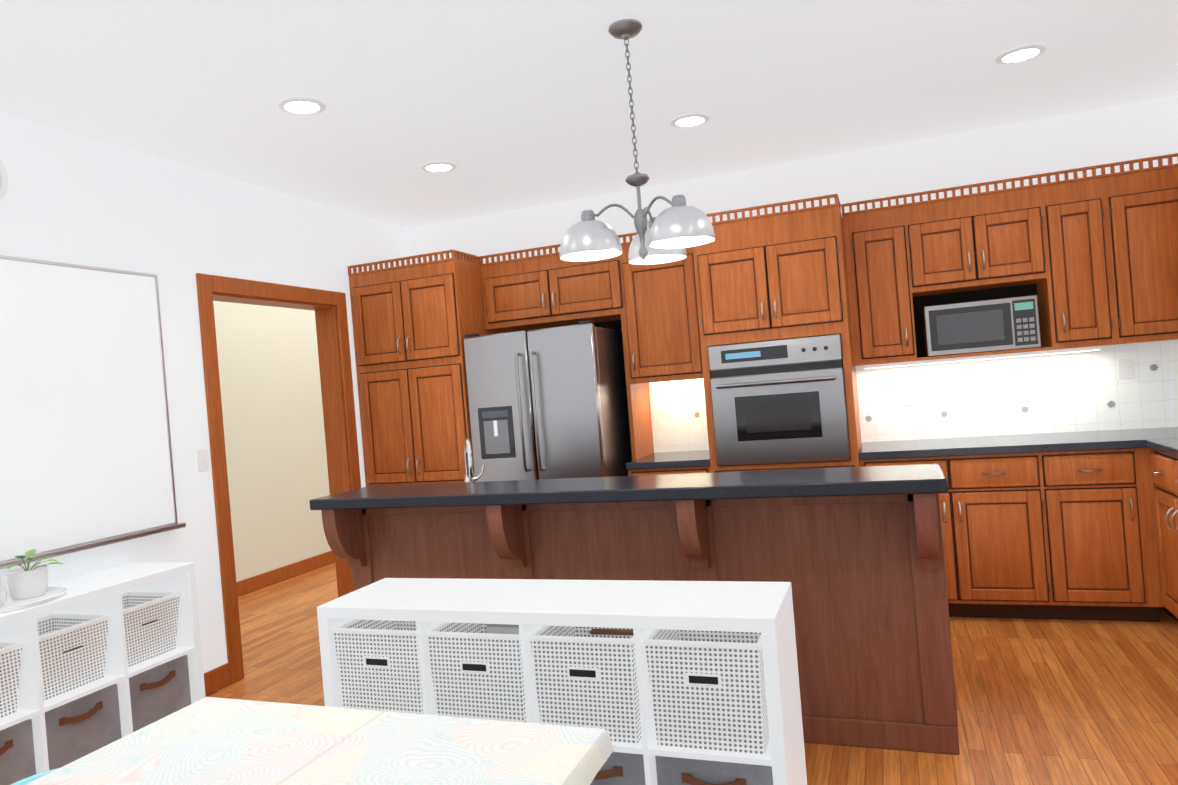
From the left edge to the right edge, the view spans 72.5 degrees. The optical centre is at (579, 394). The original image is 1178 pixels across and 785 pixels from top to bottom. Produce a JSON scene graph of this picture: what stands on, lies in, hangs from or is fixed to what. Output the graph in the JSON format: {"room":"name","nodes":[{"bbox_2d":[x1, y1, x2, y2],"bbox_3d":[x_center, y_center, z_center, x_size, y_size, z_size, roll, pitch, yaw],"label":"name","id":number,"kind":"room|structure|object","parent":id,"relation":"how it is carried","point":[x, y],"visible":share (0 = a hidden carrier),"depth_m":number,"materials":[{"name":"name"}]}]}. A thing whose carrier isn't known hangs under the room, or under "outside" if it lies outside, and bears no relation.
{"room":"kitchen","nodes":[
{"label":"kitchen","id":0,"kind":"room"},
{"bbox_2d":[0,113,408,672],"bbox_3d":[-2.633,0.224,2.659,0.140,2.740,7.580,-5,0,21],"label":"wall","id":1,"kind":"structure","parent":0,"point":[76,199],"depth_m":4.09,"materials":[{"name":"grey paint"}]},
{"bbox_2d":[0,160,7,201],"bbox_3d":[-2.418,-0.876,3.186,0.040,0.284,0.284,-5,0,21],"label":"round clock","id":2,"kind":"object","parent":1,"relation":"attached to","point":[3,182],"visible":1,"depth_m":3.29,"materials":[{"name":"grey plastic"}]},
{"bbox_2d":[0,255,185,569],"bbox_3d":[-2.465,0.071,2.825,0.074,1.257,2.470,-5,0,21],"label":"whiteboard","id":3,"kind":"object","parent":1,"relation":"attached to","point":[86,461],"visible":0.94,"depth_m":3.56,"materials":[{"name":"grey plastic"}]},
{"bbox_2d":[196,449,208,471],"bbox_3d":[-1.954,0.343,4.176,0.013,0.116,0.072,-5,0,21],"label":"switch plate","id":4,"kind":"object","parent":1,"relation":"attached to","point":[202,460],"visible":1,"depth_m":4.17,"materials":[{"name":"grey plastic"}]},
{"bbox_2d":[204,663,229,695],"bbox_3d":[-2.827,1.560,1.664,0.016,0.115,5.497,-5,0,21],"label":"baseboard","id":5,"kind":"structure","parent":1,"relation":"attached to","point":[216,679],"depth_m":4.14,"materials":[{"name":"brown wood"}]},
{"bbox_2d":[196,273,360,683],"bbox_3d":[-1.778,0.430,4.830,0.180,2.173,1.236,-5,0,21],"label":"door frame","id":6,"kind":"structure","parent":1,"relation":"attached to","point":[329,308],"depth_m":4.79,"materials":[{"name":"brown wood"}]},
{"bbox_2d":[213,301,330,581],"bbox_3d":[-3.266,0.264,5.271,0.140,2.740,12.000,-5,0,21],"label":"wall","id":7,"kind":"structure","parent":0,"point":[273,418],"depth_m":6.76,"materials":[{"name":"beige paint"}]},
{"bbox_2d":[236,550,334,596],"bbox_3d":[-3.620,1.615,3.860,0.016,0.115,8.745,-5,0,21],"label":"baseboard","id":8,"kind":"structure","parent":7,"relation":"attached to","point":[251,584],"depth_m":6.78,"materials":[{"name":"brown wood"}]},
{"bbox_2d":[0,0,1177,228],"bbox_3d":[-0.209,-1.392,3.966,7.010,0.080,12.140,-5,0,21],"label":"ceiling","id":9,"kind":"structure","parent":0,"point":[510,104],"depth_m":3.53,"materials":[{"name":"grey paint"}]},
{"bbox_2d":[277,97,325,114],"bbox_3d":[-1.214,-1.263,3.520,0.204,0.012,0.204,-5,0,21],"label":"recessed light","id":10,"kind":"object","parent":9,"relation":"in","point":[302,105],"visible":0.98,"depth_m":3.51,"materials":[{"name":"grey plastic"}]},
{"bbox_2d":[421,161,456,172],"bbox_3d":[-0.803,-1.300,4.593,0.204,0.012,0.204,-5,0,21],"label":"recessed light","id":11,"kind":"object","parent":9,"relation":"in","point":[440,166],"visible":0.98,"depth_m":4.58,"materials":[{"name":"grey plastic"}]},
{"bbox_2d":[559,19,714,264],"bbox_3d":[0.226,-0.942,3.058,0.580,0.880,0.534,-5,0,21],"label":"pendant chandelier","id":12,"kind":"object","parent":9,"relation":"hanging from","point":[674,231],"visible":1,"depth_m":2.95,"materials":[{"name":"grey glass"}]},
{"bbox_2d":[670,113,709,127],"bbox_3d":[0.571,-1.409,4.138,0.204,0.012,0.204,-5,0,21],"label":"recessed light","id":13,"kind":"object","parent":9,"relation":"in","point":[690,120],"visible":0.92,"depth_m":4.12,"materials":[{"name":"grey plastic"}]},
{"bbox_2d":[995,44,1046,64],"bbox_3d":[1.976,-1.521,3.595,0.204,0.012,0.204,-5,0,21],"label":"recessed light","id":14,"kind":"object","parent":9,"relation":"in","point":[1023,53],"visible":0.94,"depth_m":3.58,"materials":[{"name":"grey plastic"}]},
{"bbox_2d":[206,562,1177,784],"bbox_3d":[0.018,1.419,3.977,7.010,0.080,12.140,-5,0,21],"label":"floor","id":15,"kind":"structure","parent":0,"point":[1062,702],"depth_m":3.32,"materials":[{"name":"brown wood"}]},
{"bbox_2d":[0,562,205,784],"bbox_3d":[-2.142,1.175,3.010,0.378,0.762,1.464,-5,0,21],"label":"storage shelf","id":16,"kind":"object","parent":15,"relation":"on","point":[97,660],"visible":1,"depth_m":3.24,"materials":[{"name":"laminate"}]},
{"bbox_2d":[0,638,23,743],"bbox_3d":[-2.237,1.048,2.853,0.332,0.249,0.321,-5,0,21],"label":"basket","id":17,"kind":"object","parent":16,"relation":"on","point":[11,649],"depth_m":2.91,"materials":[{"name":"plastic"}]},
{"bbox_2d":[0,587,66,612],"bbox_3d":[-2.159,0.784,3.043,0.372,0.018,0.372,-5,0,21],"label":"round tray","id":18,"kind":"object","parent":16,"relation":"on","point":[49,595],"visible":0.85,"depth_m":3.02,"materials":[{"name":"white ceramic"}]},
{"bbox_2d":[0,568,6,605],"bbox_3d":[-2.188,0.719,2.952,0.104,0.135,0.140,-5,0,21],"label":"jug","id":19,"kind":"object","parent":18,"relation":"on","point":[3,595],"visible":1,"depth_m":2.97,"materials":[{"name":"white ceramic"}]},
{"bbox_2d":[6,549,62,599],"bbox_3d":[-2.114,0.695,3.105,0.191,0.171,0.231,-5,0,21],"label":"potted plant","id":20,"kind":"object","parent":18,"relation":"on","point":[27,582],"visible":1,"depth_m":3.07,"materials":[{"name":"white ceramic"}]},
{"bbox_2d":[0,612,110,702],"bbox_3d":[-2.111,1.037,3.181,0.332,0.249,0.321,-5,0,21],"label":"basket","id":21,"kind":"object","parent":16,"relation":"on","point":[75,647],"depth_m":3.16,"materials":[{"name":"plastic"}]},
{"bbox_2d":[61,590,180,669],"bbox_3d":[-1.986,1.026,3.509,0.332,0.249,0.321,-5,0,21],"label":"basket","id":22,"kind":"object","parent":16,"relation":"on","point":[152,618],"depth_m":3.49,"materials":[{"name":"plastic"}]},
{"bbox_2d":[347,250,507,486],"bbox_3d":[-0.962,0.267,5.632,0.819,2.361,0.829,-5,0,21],"label":"pantry cabinet","id":23,"kind":"object","parent":15,"relation":"on","point":[414,323],"visible":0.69,"depth_m":5.27,"materials":[{"name":"brown wood"}]},
{"bbox_2d":[463,320,631,481],"bbox_3d":[-0.141,0.476,5.314,0.888,1.813,0.841,-5,0,21],"label":"fridge","id":24,"kind":"object","parent":15,"relation":"on","point":[547,403],"visible":0.54,"depth_m":4.99,"materials":[{"name":"silver metal"}]},
{"bbox_2d":[317,578,806,784],"bbox_3d":[-0.074,1.010,2.527,1.464,0.762,0.385,-5,0,21],"label":"storage shelf","id":25,"kind":"object","parent":15,"relation":"on","point":[679,682],"visible":0.67,"depth_m":2.33,"materials":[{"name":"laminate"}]},
{"bbox_2d":[321,465,959,754],"bbox_3d":[0.265,0.872,3.649,2.536,0.973,1.164,-5,0,21],"label":"kitchen island","id":26,"kind":"object","parent":15,"relation":"on","point":[855,556],"depth_m":3.02,"materials":[{"name":"brown wood"}]},
{"bbox_2d":[309,464,947,509],"bbox_3d":[0.084,0.386,3.287,2.572,0.047,0.445,-5,0,21],"label":"island countertop","id":27,"kind":"structure","parent":26,"relation":"on","point":[870,481],"depth_m":3.09,"materials":[{"name":"black stone"}]},
{"bbox_2d":[628,466,710,475],"bbox_3d":[0.682,0.875,5.123,0.517,0.888,0.638,-5,0,21],"label":"base cabinet","id":28,"kind":"object","parent":15,"relation":"on","point":[704,469],"depth_m":4.84,"materials":[{"name":"brown wood"}]},
{"bbox_2d":[693,194,861,472],"bbox_3d":[1.239,0.092,4.850,0.827,2.361,0.703,-5,0,21],"label":"tall cabinet","id":29,"kind":"object","parent":15,"relation":"on","point":[773,275],"visible":0.4,"depth_m":4.55,"materials":[{"name":"brown wood"}]},
{"bbox_2d":[708,334,850,465],"bbox_3d":[1.212,0.033,4.791,0.738,0.696,0.657,-5,0,21],"label":"built-in oven","id":30,"kind":"object","parent":29,"relation":"in","point":[779,401],"visible":0.98,"depth_m":4.54,"materials":[{"name":"silver metal"}]},
{"bbox_2d":[859,456,975,617],"bbox_3d":[1.935,0.776,4.639,0.512,0.888,0.638,-5,0,21],"label":"base cabinet","id":31,"kind":"object","parent":15,"relation":"on","point":[956,526],"depth_m":4.28,"materials":[{"name":"brown wood"}]},
{"bbox_2d":[964,451,1071,619],"bbox_3d":[2.316,0.745,4.492,0.570,0.888,0.638,-5,0,21],"label":"base cabinet","id":32,"kind":"object","parent":15,"relation":"on","point":[1065,535],"depth_m":4.18,"materials":[{"name":"brown wood"}]},
{"bbox_2d":[1060,448,1162,621],"bbox_3d":[2.706,0.715,4.342,0.557,0.888,0.638,-5,0,21],"label":"base cabinet","id":33,"kind":"object","parent":15,"relation":"on","point":[1109,513],"depth_m":4.03,"materials":[{"name":"brown wood"}]},
{"bbox_2d":[626,427,1177,469],"bbox_3d":[1.969,0.305,4.604,3.372,0.040,0.648,-5,0,21],"label":"countertop","id":34,"kind":"structure","parent":33,"relation":"on","point":[1074,441],"depth_m":4.36,"materials":[{"name":"black stone"}]},
{"bbox_2d":[1150,449,1173,616],"bbox_3d":[3.077,0.687,3.642,0.678,0.888,0.403,-5,0,21],"label":"base cabinet","id":35,"kind":"object","parent":15,"relation":"on","point":[1159,497],"depth_m":3.87,"materials":[{"name":"brown wood"}]},
{"bbox_2d":[1162,453,1177,620],"bbox_3d":[2.976,0.697,3.379,0.678,0.888,0.418,-5,0,21],"label":"base cabinet","id":36,"kind":"object","parent":15,"relation":"on","point":[1164,468],"depth_m":3.71,"materials":[{"name":"brown wood"}]},
{"bbox_2d":[1146,438,1177,456],"bbox_3d":[2.387,0.356,1.940,0.688,0.192,4.023,-5,0,21],"label":"countertop","id":37,"kind":"structure","parent":36,"relation":"on","point":[1168,446],"depth_m":3.74,"materials":[{"name":"black stone"}]},
{"bbox_3d":[-0.804,1.455,0.393,2.470,0.008,4.080,-5,0,21],"label":"rug","id":38,"kind":"object","parent":15,"relation":"on","visible":0},
{"bbox_2d":[10,767,60,784],"bbox_3d":[-0.921,1.114,1.551,0.465,0.678,0.563,-5,0,21],"label":"chair","id":39,"kind":"object","parent":38,"relation":"on","point":[25,781],"visible":0.08,"depth_m":1.66,"materials":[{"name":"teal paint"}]},
{"bbox_2d":[26,697,613,784],"bbox_3d":[-0.831,1.080,0.519,1.015,0.744,2.550,-5,0,21],"label":"dining table","id":40,"kind":"object","parent":38,"relation":"on","point":[213,741],"visible":1,"depth_m":1.51,"materials":[{"name":"white wood"}]},
{"bbox_2d":[407,96,1177,452],"bbox_3d":[1.232,-0.099,5.302,5.480,2.740,0.140,-5,0,21],"label":"wall","id":41,"kind":"structure","parent":0,"point":[1137,130],"depth_m":4.94,"materials":[{"name":"grey paint"}]},
{"bbox_2d":[480,245,577,331],"bbox_3d":[-0.324,-0.712,5.558,0.560,0.484,0.446,-5,0,21],"label":"upper cabinet","id":42,"kind":"object","parent":41,"relation":"attached to","point":[520,294],"depth_m":5.36,"materials":[{"name":"brown wood"}]},
{"bbox_2d":[556,236,623,323],"bbox_3d":[0.079,-0.744,5.402,0.563,0.484,0.446,-5,0,21],"label":"upper cabinet","id":43,"kind":"object","parent":41,"relation":"attached to","point":[589,290],"depth_m":5.18,"materials":[{"name":"brown wood"}]},
{"bbox_2d":[620,232,702,387],"bbox_3d":[0.600,-0.558,5.209,0.517,0.937,0.446,-5,0,21],"label":"upper cabinet","id":44,"kind":"object","parent":41,"relation":"attached to","point":[650,312],"depth_m":5.01,"materials":[{"name":"brown wood"}]},
{"bbox_2d":[841,194,920,368],"bbox_3d":[1.792,-0.652,4.797,0.344,0.937,0.356,-5,0,21],"label":"upper cabinet","id":45,"kind":"object","parent":41,"relation":"attached to","point":[882,296],"depth_m":4.63,"materials":[{"name":"brown wood"}]},
{"bbox_2d":[909,182,992,300],"bbox_3d":[2.124,-0.874,4.662,0.403,0.547,0.356,-5,0,21],"label":"upper cabinet","id":46,"kind":"object","parent":41,"relation":"attached to","point":[953,250],"depth_m":4.50,"materials":[{"name":"brown wood"}]},
{"bbox_2d":[985,175,1044,292],"bbox_3d":[2.380,-0.895,4.563,0.402,0.547,0.356,-5,0,21],"label":"upper cabinet","id":47,"kind":"object","parent":41,"relation":"attached to","point":[1014,213],"depth_m":4.38,"materials":[{"name":"brown wood"}]},
{"bbox_2d":[1033,164,1120,352],"bbox_3d":[2.719,-0.726,4.439,0.294,0.937,0.356,-5,0,21],"label":"upper cabinet","id":48,"kind":"object","parent":41,"relation":"attached to","point":[1090,262],"depth_m":4.28,"materials":[{"name":"brown wood"}]},
{"bbox_2d":[1109,153,1177,343],"bbox_3d":[3.039,-0.751,4.315,0.395,0.937,0.356,-5,0,21],"label":"upper cabinet","id":49,"kind":"object","parent":41,"relation":"attached to","point":[1143,202],"depth_m":4.17,"materials":[{"name":"brown wood"}]},
{"bbox_2d":[923,295,1040,356],"bbox_3d":[2.295,-0.384,4.613,0.570,0.288,0.306,-5,0,21],"label":"microwave","id":50,"kind":"object","parent":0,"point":[1001,324],"visible":1,"depth_m":4.47,"materials":[{"name":"silver metal"}]},
{"bbox_3d":[2.335,-0.170,0.740,0.140,2.740,7.580,-5,0,21],"label":"wall","id":51,"kind":"structure","parent":0,"visible":0},
{"bbox_2d":[649,378,708,451],"bbox_3d":[0.736,0.131,5.418,0.518,0.499,0.012,-5,0,21],"label":"tile backsplash","id":52,"kind":"structure","parent":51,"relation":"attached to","point":[678,409],"depth_m":5.44,"materials":[{"name":"grey tile"}]},
{"bbox_2d":[856,340,1177,441],"bbox_3d":[2.686,-0.024,4.665,2.010,0.499,0.012,-5,0,21],"label":"tile backsplash","id":53,"kind":"structure","parent":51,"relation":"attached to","point":[1122,386],"depth_m":4.70,"materials":[{"name":"grey tile"}]}
]}

